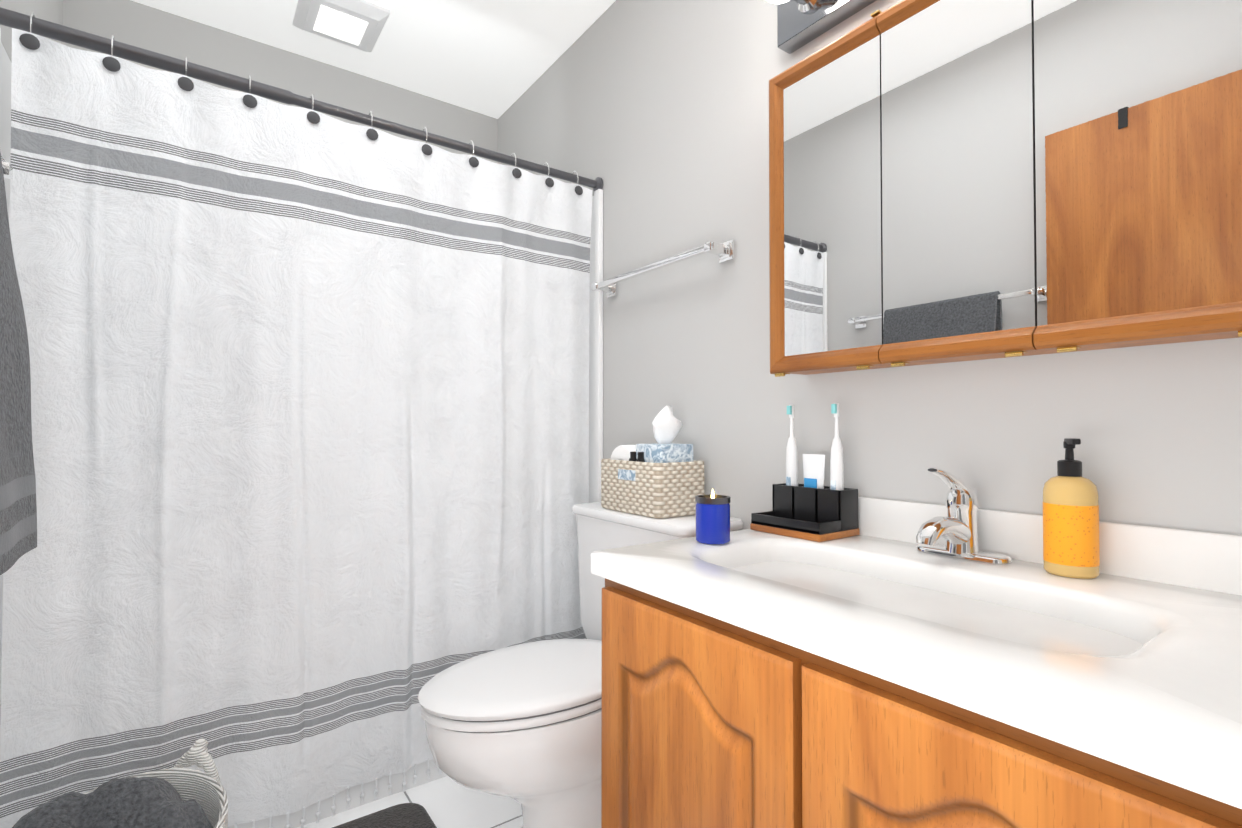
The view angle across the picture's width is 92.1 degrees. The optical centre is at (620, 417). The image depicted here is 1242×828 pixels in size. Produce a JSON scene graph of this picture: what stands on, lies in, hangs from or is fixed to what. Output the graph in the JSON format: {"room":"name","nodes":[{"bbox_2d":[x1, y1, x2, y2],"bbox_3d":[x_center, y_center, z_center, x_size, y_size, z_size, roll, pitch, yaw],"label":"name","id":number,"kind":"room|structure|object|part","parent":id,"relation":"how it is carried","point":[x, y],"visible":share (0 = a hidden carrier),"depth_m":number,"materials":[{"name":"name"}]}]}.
{"room":"bathroom","nodes":[
{"label":"bathroom","id":0,"kind":"room"},
{"bbox_2d":[0,0,62,62],"bbox_3d":[-1.008,-0.203,0.718,0.100,2.500,3.115,1,-1,-36],"label":"wall","id":1,"kind":"structure","parent":0,"point":[50,10],"depth_m":1.57,"materials":[{"name":"grey paint"}]},
{"bbox_2d":[0,153,36,574],"bbox_3d":[-0.923,-0.136,0.812,0.145,0.702,0.762,1,-1,-36],"label":"towel","id":2,"kind":"object","parent":1,"relation":"attached to","point":[18,522],"visible":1,"depth_m":0.93,"materials":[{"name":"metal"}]},
{"bbox_2d":[0,7,602,827],"bbox_3d":[-0.683,0.090,1.649,1.514,1.895,0.086,1,-1,-36],"label":"shower curtain","id":3,"kind":"object","parent":1,"relation":"attached to","point":[310,411],"visible":0.85,"depth_m":1.49,"materials":[{"name":"fabric"}]},
{"bbox_3d":[-0.693,-0.830,1.678,1.514,0.054,0.054,1,-1,-36],"label":"curtain rod","id":4,"kind":"part","parent":3,"relation":"part of","materials":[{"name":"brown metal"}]},
{"bbox_2d":[62,0,497,163],"bbox_3d":[-1.230,-0.174,2.415,1.520,2.500,0.100,1,-1,-36],"label":"wall","id":5,"kind":"structure","parent":0,"point":[136,24],"depth_m":2.30,"materials":[{"name":"grey paint"}]},
{"bbox_2d":[131,0,615,118],"bbox_3d":[-0.350,-1.495,1.213,1.720,0.100,3.115,1,-1,-36],"label":"ceiling","id":6,"kind":"structure","parent":0,"point":[497,59],"depth_m":2.26,"materials":[{"name":"white paint"}]},
{"bbox_2d":[292,0,389,51],"bbox_3d":[-0.997,-1.409,2.129,0.270,0.038,0.270,1,-1,-36],"label":"fan","id":7,"kind":"object","parent":6,"relation":"attached to","point":[358,24],"visible":0.97,"depth_m":2.10,"materials":[{"name":"white plastic"}]},
{"bbox_2d":[298,776,522,827],"bbox_3d":[-0.350,1.105,1.169,1.720,0.100,3.115,1,-1,-36],"label":"floor","id":8,"kind":"structure","parent":0,"point":[446,802],"depth_m":1.63,"materials":[{"name":"tile"}]},
{"bbox_2d":[12,739,227,827],"bbox_3d":[-0.905,0.851,1.012,0.400,0.399,0.388,1,-1,-36],"label":"rope basket","id":9,"kind":"object","parent":8,"relation":"on","point":[178,795],"visible":1,"depth_m":1.07,"materials":[{"name":"fabric"}]},
{"bbox_2d":[12,777,212,827],"bbox_3d":[-0.905,0.736,1.014,0.368,0.169,0.357,1,-1,-36],"label":"towel","id":10,"kind":"object","parent":9,"relation":"in","point":[129,802],"depth_m":1.06,"materials":[{"name":"grey fabric"}]},
{"bbox_2d":[0,28,602,827],"bbox_3d":[-0.938,0.134,2.002,1.514,1.870,0.897,1,-1,-36],"label":"bathtub","id":11,"kind":"object","parent":8,"relation":"on","point":[596,356],"visible":0.12,"depth_m":1.74,"materials":[{"name":"white ceramic"}]},
{"bbox_3d":[-1.292,0.121,1.216,0.019,1.870,0.034,1,-1,-36],"label":"trim","id":12,"kind":"part","parent":11,"relation":"part of","materials":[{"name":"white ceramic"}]},
{"bbox_3d":[-0.079,0.135,2.088,0.019,1.870,0.034,1,-1,-36],"label":"trim","id":13,"kind":"part","parent":11,"relation":"part of","materials":[{"name":"white ceramic"}]},
{"bbox_2d":[332,803,436,827],"bbox_3d":[-0.569,1.042,1.321,0.400,0.029,0.515,1,-1,-36],"label":"bath rug","id":14,"kind":"object","parent":8,"relation":"on","point":[409,815],"visible":0.98,"depth_m":1.54,"materials":[{"name":"grey fabric"}]},
{"bbox_2d":[418,502,742,827],"bbox_3d":[-0.132,0.661,1.522,0.751,0.800,0.528,1,-1,-36],"label":"toilet","id":15,"kind":"object","parent":8,"relation":"on","point":[520,723],"visible":0.52,"depth_m":1.35,"materials":[{"name":"white ceramic"}]},
{"bbox_3d":[-0.211,0.626,1.465,0.555,0.026,0.384,1,-1,-36],"label":"lid","id":16,"kind":"part","parent":15,"relation":"part of","materials":[{"name":"white plastic"}]},
{"bbox_3d":[-0.157,0.865,1.500,0.660,0.392,0.384,1,-1,-36],"label":"bowl","id":17,"kind":"part","parent":15,"relation":"part of","materials":[{"name":"white ceramic"}]},
{"bbox_2d":[601,405,703,517],"bbox_3d":[0.084,0.114,1.686,0.171,0.295,0.270,1,-1,-36],"label":"wicker basket","id":18,"kind":"object","parent":15,"relation":"on","point":[663,477],"visible":0.98,"depth_m":1.61,"materials":[{"name":"beige wicker"}]},
{"bbox_3d":[0.084,0.480,1.680,0.207,0.383,0.504,1,-1,-36],"label":"tank","id":19,"kind":"part","parent":15,"relation":"part of","materials":[{"name":"white ceramic"}]},
{"bbox_3d":[0.082,0.276,1.682,0.224,0.025,0.528,1,-1,-36],"label":"tank lid","id":20,"kind":"part","parent":15,"relation":"part of","materials":[{"name":"white ceramic"}]},
{"bbox_2d":[591,467,1241,827],"bbox_3d":[0.448,0.566,0.877,0.570,0.969,0.929,1,-1,-36],"label":"bathroom vanity","id":21,"kind":"object","parent":8,"relation":"on","point":[960,659],"visible":1,"depth_m":0.75,"materials":[{"name":"brown wood"}]},
{"bbox_3d":[0.093,0.610,0.905,0.020,0.612,0.421,1,-1,-36],"label":"door","id":22,"kind":"part","parent":21,"relation":"part of","materials":[{"name":"brown wood"}]},
{"bbox_2d":[695,489,730,543],"bbox_3d":[0.181,0.192,1.182,0.069,0.104,0.069,1,-1,-36],"label":"candle jar","id":23,"kind":"object","parent":21,"relation":"on","point":[712,518],"visible":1,"depth_m":1.15,"materials":[{"name":"blue glass"}]},
{"bbox_2d":[750,403,859,541],"bbox_3d":[0.391,0.108,1.285,0.136,0.276,0.180,1,-1,-36],"label":"caddy","id":24,"kind":"object","parent":21,"relation":"on","point":[812,508],"visible":1,"depth_m":1.26,"materials":[{"name":"black plastic"}]},
{"bbox_3d":[0.242,0.304,0.737,0.018,0.048,0.910,1,-1,-36],"label":"frame","id":25,"kind":"part","parent":21,"relation":"part of","materials":[{"name":"brown wood"}]},
{"bbox_2d":[916,467,1011,564],"bbox_3d":[0.555,0.163,1.020,0.160,0.158,0.154,1,-1,-36],"label":"faucet","id":26,"kind":"object","parent":21,"relation":"on","point":[959,528],"depth_m":1.02,"materials":[{"name":"silver metal"}]},
{"bbox_3d":[0.347,0.604,0.553,0.020,0.612,0.421,1,-1,-36],"label":"door","id":27,"kind":"part","parent":21,"relation":"part of","materials":[{"name":"brown wood"}]},
{"bbox_2d":[1043,438,1099,578],"bbox_3d":[0.692,0.136,0.922,0.069,0.208,0.069,1,-1,-36],"label":"soap bottle","id":28,"kind":"object","parent":21,"relation":"on","point":[1071,521],"visible":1,"depth_m":0.90,"materials":[{"name":"yellow plastic"}]},
{"bbox_2d":[498,0,1241,534],"bbox_3d":[0.307,-0.187,1.664,0.100,2.500,3.115,1,-1,-36],"label":"wall","id":29,"kind":"structure","parent":0,"point":[654,114],"depth_m":1.54,"materials":[{"name":"grey paint"}]},
{"bbox_2d":[591,240,734,297],"bbox_3d":[0.098,-0.443,1.804,0.077,0.052,0.592,1,-1,-36],"label":"towel rail","id":30,"kind":"object","parent":29,"relation":"attached to","point":[725,251],"visible":1,"depth_m":1.69,"materials":[{"name":"silver metal"}]},
{"bbox_2d":[767,0,875,53],"bbox_3d":[0.550,-0.942,1.079,0.197,0.120,0.762,1,-1,-36],"label":"wall lamp","id":31,"kind":"object","parent":29,"relation":"attached to","point":[801,23],"visible":1,"depth_m":1.35,"materials":[{"name":"silver metal"}]},
{"bbox_2d":[769,0,1241,376],"bbox_3d":[0.604,-0.430,1.054,0.129,0.672,0.779,1,-1,-36],"label":"upper cabinet","id":32,"kind":"object","parent":29,"relation":"attached to","point":[958,180],"visible":1,"depth_m":0.95,"materials":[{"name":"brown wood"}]},
{"bbox_3d":[0.345,-0.428,1.325,0.024,0.660,0.036,1,-1,-36],"label":"rail","id":33,"kind":"part","parent":32,"relation":"part of","materials":[{"name":"brown wood"}]},
{"bbox_3d":[0.411,-0.741,1.238,0.024,0.036,0.263,1,-1,-36],"label":"rail","id":34,"kind":"part","parent":32,"relation":"part of","materials":[{"name":"brown wood"}]},
{"bbox_3d":[0.424,-0.429,1.221,0.003,0.598,0.229,1,-1,-36],"label":"glass","id":35,"kind":"part","parent":32,"relation":"part of","materials":[{"name":"white"}]},
{"bbox_3d":[0.562,-0.745,1.028,0.024,0.036,0.249,1,-1,-36],"label":"rail","id":36,"kind":"part","parent":32,"relation":"part of","materials":[{"name":"brown wood"}]},
{"bbox_3d":[0.565,-0.433,1.025,0.003,0.598,0.248,1,-1,-36],"label":"glass","id":37,"kind":"part","parent":32,"relation":"part of","materials":[{"name":"white"}]},
{"bbox_3d":[0.706,-0.436,0.829,0.003,0.598,0.229,1,-1,-36],"label":"glass","id":38,"kind":"part","parent":32,"relation":"part of","materials":[{"name":"white"}]},
{"bbox_2d":[858,496,1241,595],"bbox_3d":[0.671,0.204,1.044,0.019,0.081,0.929,1,-1,-36],"label":"backsplash","id":39,"kind":"structure","parent":29,"relation":"attached to","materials":[{"name":"stone"}]}
]}

